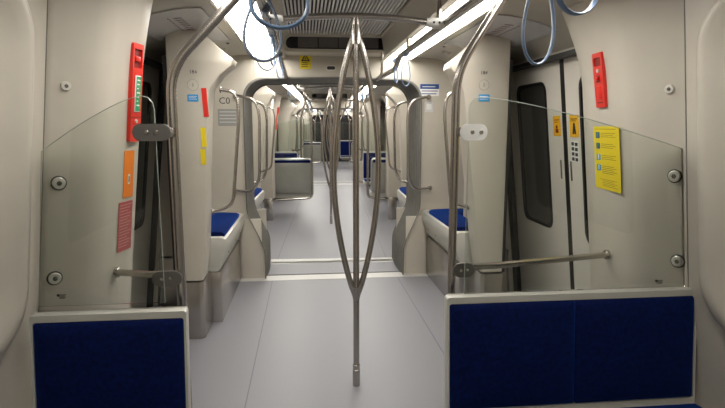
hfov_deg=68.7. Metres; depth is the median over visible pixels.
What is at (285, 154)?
seat
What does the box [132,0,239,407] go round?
pole
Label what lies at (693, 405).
cushion
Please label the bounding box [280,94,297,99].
ceiling
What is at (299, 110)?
door frame
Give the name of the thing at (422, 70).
wall
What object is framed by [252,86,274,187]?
wall panel
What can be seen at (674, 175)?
cap
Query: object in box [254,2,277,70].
strap
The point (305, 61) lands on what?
warning sticker
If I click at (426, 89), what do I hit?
info sign
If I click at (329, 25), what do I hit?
ceiling vent
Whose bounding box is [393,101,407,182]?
grab bar
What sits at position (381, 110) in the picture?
wall panel
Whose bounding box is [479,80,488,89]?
round cover
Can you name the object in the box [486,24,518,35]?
vent
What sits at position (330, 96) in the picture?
pole
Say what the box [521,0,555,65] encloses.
strap
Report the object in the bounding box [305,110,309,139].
screen
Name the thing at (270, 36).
strap
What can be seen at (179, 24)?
vent
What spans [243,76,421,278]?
frame
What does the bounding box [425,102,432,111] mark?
info sign
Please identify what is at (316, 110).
pole
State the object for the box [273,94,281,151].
wall
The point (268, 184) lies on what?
post
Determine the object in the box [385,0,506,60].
ceiling light
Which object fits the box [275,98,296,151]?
wall panel
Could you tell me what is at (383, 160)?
seat
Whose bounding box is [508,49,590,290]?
door
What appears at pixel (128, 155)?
warning sticker
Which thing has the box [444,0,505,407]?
pole
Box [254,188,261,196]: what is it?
cushion
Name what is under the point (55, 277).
cap
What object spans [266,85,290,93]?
ceiling
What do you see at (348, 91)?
ceiling
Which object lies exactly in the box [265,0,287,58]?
ceiling
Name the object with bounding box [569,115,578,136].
sticker
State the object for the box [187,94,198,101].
sticker
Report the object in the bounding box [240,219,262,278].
trim
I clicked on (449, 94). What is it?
grab bar
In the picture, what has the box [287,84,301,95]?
handrail
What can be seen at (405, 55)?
strap
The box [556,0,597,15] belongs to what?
strap
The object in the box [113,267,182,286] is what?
handrail
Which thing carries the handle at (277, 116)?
attached to the wall at (276, 100)
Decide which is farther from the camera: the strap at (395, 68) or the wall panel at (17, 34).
the strap at (395, 68)
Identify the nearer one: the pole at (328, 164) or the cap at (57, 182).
the cap at (57, 182)
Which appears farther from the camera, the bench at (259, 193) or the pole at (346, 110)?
the pole at (346, 110)
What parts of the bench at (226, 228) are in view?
seat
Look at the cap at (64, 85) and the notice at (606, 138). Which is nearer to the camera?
the cap at (64, 85)
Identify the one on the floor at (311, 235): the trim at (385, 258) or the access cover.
the trim at (385, 258)
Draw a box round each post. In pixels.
[261,99,275,220]
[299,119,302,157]
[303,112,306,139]
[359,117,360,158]
[386,97,400,218]
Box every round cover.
[187,79,198,90]
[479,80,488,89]
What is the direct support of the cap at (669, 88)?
attached to the wall at (642, 226)
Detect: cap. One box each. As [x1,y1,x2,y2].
[46,271,62,284]
[50,176,66,189]
[60,81,70,90]
[664,84,674,93]
[667,169,682,182]
[670,254,684,267]
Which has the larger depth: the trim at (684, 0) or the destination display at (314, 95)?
the destination display at (314, 95)
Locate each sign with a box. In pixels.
[218,109,236,125]
[420,84,438,95]
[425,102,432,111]
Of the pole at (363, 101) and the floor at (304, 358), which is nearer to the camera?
the floor at (304, 358)
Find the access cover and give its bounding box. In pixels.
[442,46,451,56]
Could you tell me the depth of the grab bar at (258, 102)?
5.82 m
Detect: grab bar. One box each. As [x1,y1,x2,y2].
[211,86,239,213]
[233,94,260,192]
[253,100,267,183]
[261,106,275,171]
[292,114,297,150]
[298,116,303,147]
[361,115,366,150]
[385,105,400,171]
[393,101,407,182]
[406,95,431,189]
[443,91,468,209]
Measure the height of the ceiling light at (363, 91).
0.045 m
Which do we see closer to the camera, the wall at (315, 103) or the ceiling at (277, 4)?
the ceiling at (277, 4)
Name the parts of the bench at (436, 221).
seat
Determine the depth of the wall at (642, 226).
2.51 m
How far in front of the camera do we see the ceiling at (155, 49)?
3.60 m
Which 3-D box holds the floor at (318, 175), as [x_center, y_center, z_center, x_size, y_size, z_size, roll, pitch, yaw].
[-1.075,-1.162,18.401,3.240,0.060,8.020,0,8,-3]
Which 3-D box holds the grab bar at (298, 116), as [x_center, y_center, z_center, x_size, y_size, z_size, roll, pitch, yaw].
[-1.726,-1.934,14.289,0.319,0.943,0.088,-5,10,-30]
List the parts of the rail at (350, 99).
rail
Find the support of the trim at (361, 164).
attached to the wall at (315, 103)
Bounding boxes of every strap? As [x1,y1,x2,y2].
[242,0,282,62]
[248,0,309,29]
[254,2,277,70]
[268,30,275,65]
[276,51,282,78]
[393,57,397,82]
[401,52,410,85]
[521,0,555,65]
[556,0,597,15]
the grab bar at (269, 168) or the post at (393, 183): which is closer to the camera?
the grab bar at (269, 168)
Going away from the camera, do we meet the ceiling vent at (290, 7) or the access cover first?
the ceiling vent at (290, 7)
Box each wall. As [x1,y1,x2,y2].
[0,0,161,407]
[39,0,152,311]
[211,54,463,277]
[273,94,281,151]
[289,100,369,160]
[308,110,352,139]
[312,115,352,161]
[505,0,724,407]
[562,0,687,288]
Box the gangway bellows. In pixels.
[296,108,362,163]
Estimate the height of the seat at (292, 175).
0.945 m
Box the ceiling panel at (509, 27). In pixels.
[444,14,557,48]
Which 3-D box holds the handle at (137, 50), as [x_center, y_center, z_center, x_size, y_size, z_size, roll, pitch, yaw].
[-1.112,-0.541,2.587,0.074,0.470,0.104,1,8,4]
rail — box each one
[267,0,444,28]
[298,85,361,90]
[308,93,351,101]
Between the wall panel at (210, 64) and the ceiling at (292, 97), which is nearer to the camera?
the wall panel at (210, 64)
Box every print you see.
[119,203,130,247]
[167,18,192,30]
[219,111,235,122]
[600,129,616,188]
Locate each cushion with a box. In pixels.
[211,212,238,235]
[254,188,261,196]
[399,187,405,194]
[429,209,467,230]
[624,403,701,407]
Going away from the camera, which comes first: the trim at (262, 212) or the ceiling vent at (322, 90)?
the trim at (262, 212)
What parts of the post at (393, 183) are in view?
kick plate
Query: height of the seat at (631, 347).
0.735 m
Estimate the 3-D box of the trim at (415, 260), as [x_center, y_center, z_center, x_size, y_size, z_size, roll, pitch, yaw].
[0.544,0.417,5.405,0.210,0.600,0.020,-1,8,-6]
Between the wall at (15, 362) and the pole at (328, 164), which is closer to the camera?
the wall at (15, 362)
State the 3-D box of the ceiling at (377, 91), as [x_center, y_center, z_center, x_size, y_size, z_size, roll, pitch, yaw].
[0.533,-2.092,9.577,0.755,0.250,2.760,-1,8,-4]
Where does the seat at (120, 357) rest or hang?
on the floor at (304, 358)
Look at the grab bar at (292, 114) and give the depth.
12.26 m
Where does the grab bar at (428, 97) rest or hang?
attached to the wall at (422, 70)
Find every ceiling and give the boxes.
[144,0,247,62]
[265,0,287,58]
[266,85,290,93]
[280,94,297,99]
[289,30,380,34]
[303,85,311,98]
[346,85,352,98]
[361,94,385,104]
[374,86,392,94]
[381,0,454,59]
[417,0,584,65]
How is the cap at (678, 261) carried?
attached to the wall at (642, 226)
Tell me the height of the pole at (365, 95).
1.871 m
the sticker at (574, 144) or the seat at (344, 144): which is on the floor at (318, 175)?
the seat at (344, 144)
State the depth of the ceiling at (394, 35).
3.71 m
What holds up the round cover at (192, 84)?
attached to the wall panel at (210, 64)
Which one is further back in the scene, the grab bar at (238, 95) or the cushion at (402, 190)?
the cushion at (402, 190)
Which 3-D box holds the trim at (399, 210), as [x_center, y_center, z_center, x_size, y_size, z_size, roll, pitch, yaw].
[0.483,0.336,5.961,0.210,0.600,0.020,-1,8,-4]
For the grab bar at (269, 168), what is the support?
attached to the wall panel at (264, 95)
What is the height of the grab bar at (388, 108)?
0.899 m
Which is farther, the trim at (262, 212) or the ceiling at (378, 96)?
the ceiling at (378, 96)
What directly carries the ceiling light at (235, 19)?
attached to the ceiling at (277, 4)
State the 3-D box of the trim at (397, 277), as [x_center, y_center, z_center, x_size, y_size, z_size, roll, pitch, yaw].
[-0.066,1.018,3.385,1.246,0.002,3.980,-1,8,-6]
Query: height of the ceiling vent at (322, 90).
0.047 m
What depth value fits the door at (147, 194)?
4.09 m
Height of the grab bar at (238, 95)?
0.943 m
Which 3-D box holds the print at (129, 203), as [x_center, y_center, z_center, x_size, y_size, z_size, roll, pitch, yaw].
[-1.188,0.106,2.653,0.002,0.214,0.107,7,9,5]
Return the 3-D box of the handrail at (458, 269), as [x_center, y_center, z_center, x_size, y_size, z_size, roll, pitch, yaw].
[0.873,0.287,2.655,0.977,0.078,0.087,-3,9,-21]
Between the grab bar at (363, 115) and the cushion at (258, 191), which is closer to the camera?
the cushion at (258, 191)
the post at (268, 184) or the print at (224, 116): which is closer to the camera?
the print at (224, 116)
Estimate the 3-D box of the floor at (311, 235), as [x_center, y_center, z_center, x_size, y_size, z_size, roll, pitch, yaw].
[-0.575,0.128,9.632,3.240,0.062,8.577,-1,8,-4]
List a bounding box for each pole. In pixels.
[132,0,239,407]
[263,86,312,201]
[300,94,307,157]
[313,110,321,162]
[314,111,318,141]
[321,87,339,223]
[323,103,333,194]
[326,111,332,150]
[330,16,380,386]
[339,110,350,158]
[346,110,352,162]
[359,91,398,200]
[359,95,366,182]
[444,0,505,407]
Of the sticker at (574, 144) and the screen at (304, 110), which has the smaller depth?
the sticker at (574, 144)
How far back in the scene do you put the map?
3.22 m
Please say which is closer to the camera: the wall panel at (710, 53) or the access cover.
the wall panel at (710, 53)
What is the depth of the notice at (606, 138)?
2.73 m
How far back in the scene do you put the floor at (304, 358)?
3.61 m
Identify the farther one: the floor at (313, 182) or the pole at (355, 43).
the floor at (313, 182)
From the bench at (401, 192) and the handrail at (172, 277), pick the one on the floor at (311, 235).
the bench at (401, 192)
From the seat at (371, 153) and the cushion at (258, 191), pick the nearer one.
the cushion at (258, 191)
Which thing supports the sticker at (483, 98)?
attached to the wall panel at (486, 189)
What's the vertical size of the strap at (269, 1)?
0.318 m
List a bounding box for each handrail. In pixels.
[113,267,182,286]
[255,0,287,78]
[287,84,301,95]
[375,0,484,80]
[453,250,610,277]
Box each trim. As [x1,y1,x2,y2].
[38,0,47,311]
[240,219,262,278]
[240,272,427,281]
[244,277,444,407]
[256,209,266,229]
[267,271,400,275]
[271,257,392,262]
[271,259,392,263]
[278,207,385,257]
[359,161,363,183]
[396,207,404,226]
[405,216,425,273]
[684,0,688,286]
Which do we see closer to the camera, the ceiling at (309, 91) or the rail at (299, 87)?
the rail at (299, 87)
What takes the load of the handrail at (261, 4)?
attached to the ceiling at (277, 4)
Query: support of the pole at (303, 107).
attached to the ceiling at (309, 91)
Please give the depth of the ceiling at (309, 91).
11.23 m
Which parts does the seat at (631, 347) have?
panel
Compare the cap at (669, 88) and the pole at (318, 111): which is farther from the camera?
the pole at (318, 111)
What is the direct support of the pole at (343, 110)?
attached to the ceiling
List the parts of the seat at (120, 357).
panel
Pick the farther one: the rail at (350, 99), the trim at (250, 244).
the rail at (350, 99)
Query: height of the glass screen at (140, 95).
0.876 m
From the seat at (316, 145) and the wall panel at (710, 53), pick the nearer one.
the wall panel at (710, 53)
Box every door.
[130,56,164,307]
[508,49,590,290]
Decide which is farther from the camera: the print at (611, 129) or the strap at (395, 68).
the strap at (395, 68)
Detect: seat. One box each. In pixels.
[29,306,190,407]
[273,158,310,198]
[275,151,297,157]
[303,142,320,161]
[340,140,352,159]
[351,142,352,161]
[363,151,385,186]
[369,158,397,197]
[444,286,701,407]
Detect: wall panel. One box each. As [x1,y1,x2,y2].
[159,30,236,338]
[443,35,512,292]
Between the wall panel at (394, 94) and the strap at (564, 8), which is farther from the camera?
the wall panel at (394, 94)
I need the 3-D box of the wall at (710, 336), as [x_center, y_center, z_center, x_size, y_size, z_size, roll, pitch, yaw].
[1.464,-0.022,2.899,0.368,2.200,4.996,-1,8,-6]
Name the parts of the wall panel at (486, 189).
kick plate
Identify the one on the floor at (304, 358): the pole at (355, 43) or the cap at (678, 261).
the pole at (355, 43)
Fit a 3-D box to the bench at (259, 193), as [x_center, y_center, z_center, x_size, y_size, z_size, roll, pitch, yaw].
[-1.524,-0.066,6.391,0.545,1.270,1.180,-1,8,-4]
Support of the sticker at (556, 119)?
attached to the door at (548, 208)
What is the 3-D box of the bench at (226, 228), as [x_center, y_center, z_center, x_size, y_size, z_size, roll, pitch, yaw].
[-1.354,0.205,4.551,0.545,1.270,1.180,-1,8,-6]
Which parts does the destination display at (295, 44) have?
matrix panel, matrix panel, matrix panel, matrix panel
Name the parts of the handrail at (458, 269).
rail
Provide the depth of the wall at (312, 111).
22.07 m
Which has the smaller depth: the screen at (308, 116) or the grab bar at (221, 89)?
the grab bar at (221, 89)
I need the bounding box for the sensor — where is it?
[326,65,335,70]
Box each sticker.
[123,150,134,197]
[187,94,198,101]
[300,56,310,68]
[478,94,489,101]
[553,116,560,135]
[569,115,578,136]
[571,141,578,162]
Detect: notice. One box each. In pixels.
[117,200,132,252]
[593,126,620,192]
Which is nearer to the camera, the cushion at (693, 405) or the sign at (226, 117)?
the cushion at (693, 405)
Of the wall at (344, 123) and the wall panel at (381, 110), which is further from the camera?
the wall at (344, 123)
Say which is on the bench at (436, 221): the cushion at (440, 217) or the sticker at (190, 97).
the cushion at (440, 217)
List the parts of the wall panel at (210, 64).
kick plate, yellow strip, yellow strip, red strip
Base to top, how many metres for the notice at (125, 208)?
0.249 m
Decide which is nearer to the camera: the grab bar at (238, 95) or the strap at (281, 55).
the strap at (281, 55)
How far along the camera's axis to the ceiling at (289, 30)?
4.74 m
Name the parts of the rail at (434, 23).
rail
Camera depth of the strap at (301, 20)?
1.63 m
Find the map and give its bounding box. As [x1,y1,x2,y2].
[147,7,229,44]
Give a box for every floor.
[153,276,444,407]
[260,184,400,274]
[313,162,352,180]
[313,182,352,183]
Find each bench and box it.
[208,212,244,321]
[254,188,264,208]
[397,187,405,206]
[422,209,472,295]
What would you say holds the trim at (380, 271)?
attached to the wall at (422, 70)
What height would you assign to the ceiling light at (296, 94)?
0.045 m
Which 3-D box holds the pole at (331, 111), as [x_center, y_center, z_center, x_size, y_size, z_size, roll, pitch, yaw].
[-0.991,-1.968,16.567,0.281,2.070,0.060,0,8,-3]
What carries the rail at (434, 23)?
attached to the pole at (355, 43)
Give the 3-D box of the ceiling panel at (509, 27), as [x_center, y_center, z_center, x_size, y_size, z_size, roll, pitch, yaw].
[0.912,-1.162,3.712,0.400,0.089,1.150,-1,8,-6]
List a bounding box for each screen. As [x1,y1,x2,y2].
[38,95,165,306]
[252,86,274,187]
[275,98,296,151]
[298,110,304,142]
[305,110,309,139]
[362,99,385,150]
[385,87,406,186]
[464,96,684,293]
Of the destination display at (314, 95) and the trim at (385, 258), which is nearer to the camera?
the trim at (385, 258)
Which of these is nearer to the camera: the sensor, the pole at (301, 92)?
the sensor
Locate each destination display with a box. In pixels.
[284,33,383,56]
[311,93,346,98]
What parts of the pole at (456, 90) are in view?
arm, pole bracket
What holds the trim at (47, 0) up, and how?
attached to the wall at (89, 42)
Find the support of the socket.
attached to the pole at (355, 43)
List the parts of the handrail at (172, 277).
rail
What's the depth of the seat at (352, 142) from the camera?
17.21 m
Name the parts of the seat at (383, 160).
panel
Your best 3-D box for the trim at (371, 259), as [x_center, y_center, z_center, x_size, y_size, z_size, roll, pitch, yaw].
[-0.313,0.701,5.700,1.600,0.054,0.540,-1,8,-6]
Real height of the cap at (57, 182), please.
0.063 m
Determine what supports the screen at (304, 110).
on the floor at (318, 175)
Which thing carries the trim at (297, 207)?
on the floor at (311, 235)
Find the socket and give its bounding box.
[353,363,359,386]
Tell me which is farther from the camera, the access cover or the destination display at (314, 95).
the destination display at (314, 95)
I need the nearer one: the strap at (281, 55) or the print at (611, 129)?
the print at (611, 129)
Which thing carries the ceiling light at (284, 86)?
attached to the ceiling
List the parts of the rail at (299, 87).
rail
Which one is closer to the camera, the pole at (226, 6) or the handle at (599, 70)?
the pole at (226, 6)
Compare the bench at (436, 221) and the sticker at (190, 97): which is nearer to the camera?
the sticker at (190, 97)
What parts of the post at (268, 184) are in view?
kick plate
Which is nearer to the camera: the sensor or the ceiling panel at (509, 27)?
the ceiling panel at (509, 27)
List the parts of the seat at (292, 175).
trim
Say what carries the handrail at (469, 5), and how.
attached to the ceiling at (394, 35)
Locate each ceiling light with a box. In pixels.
[209,0,275,56]
[282,85,298,89]
[289,90,307,100]
[351,91,367,100]
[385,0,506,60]
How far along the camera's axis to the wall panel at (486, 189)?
3.81 m
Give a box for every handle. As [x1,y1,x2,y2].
[126,42,143,141]
[275,107,278,129]
[592,52,607,107]
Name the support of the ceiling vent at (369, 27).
in the ceiling at (277, 4)
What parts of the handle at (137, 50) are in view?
label frame, pull lever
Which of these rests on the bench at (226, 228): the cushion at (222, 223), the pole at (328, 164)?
the cushion at (222, 223)
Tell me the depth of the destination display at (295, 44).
4.82 m
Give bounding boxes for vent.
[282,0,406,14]
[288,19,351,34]
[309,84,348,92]
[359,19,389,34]
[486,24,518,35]
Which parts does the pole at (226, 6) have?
pole bracket, arm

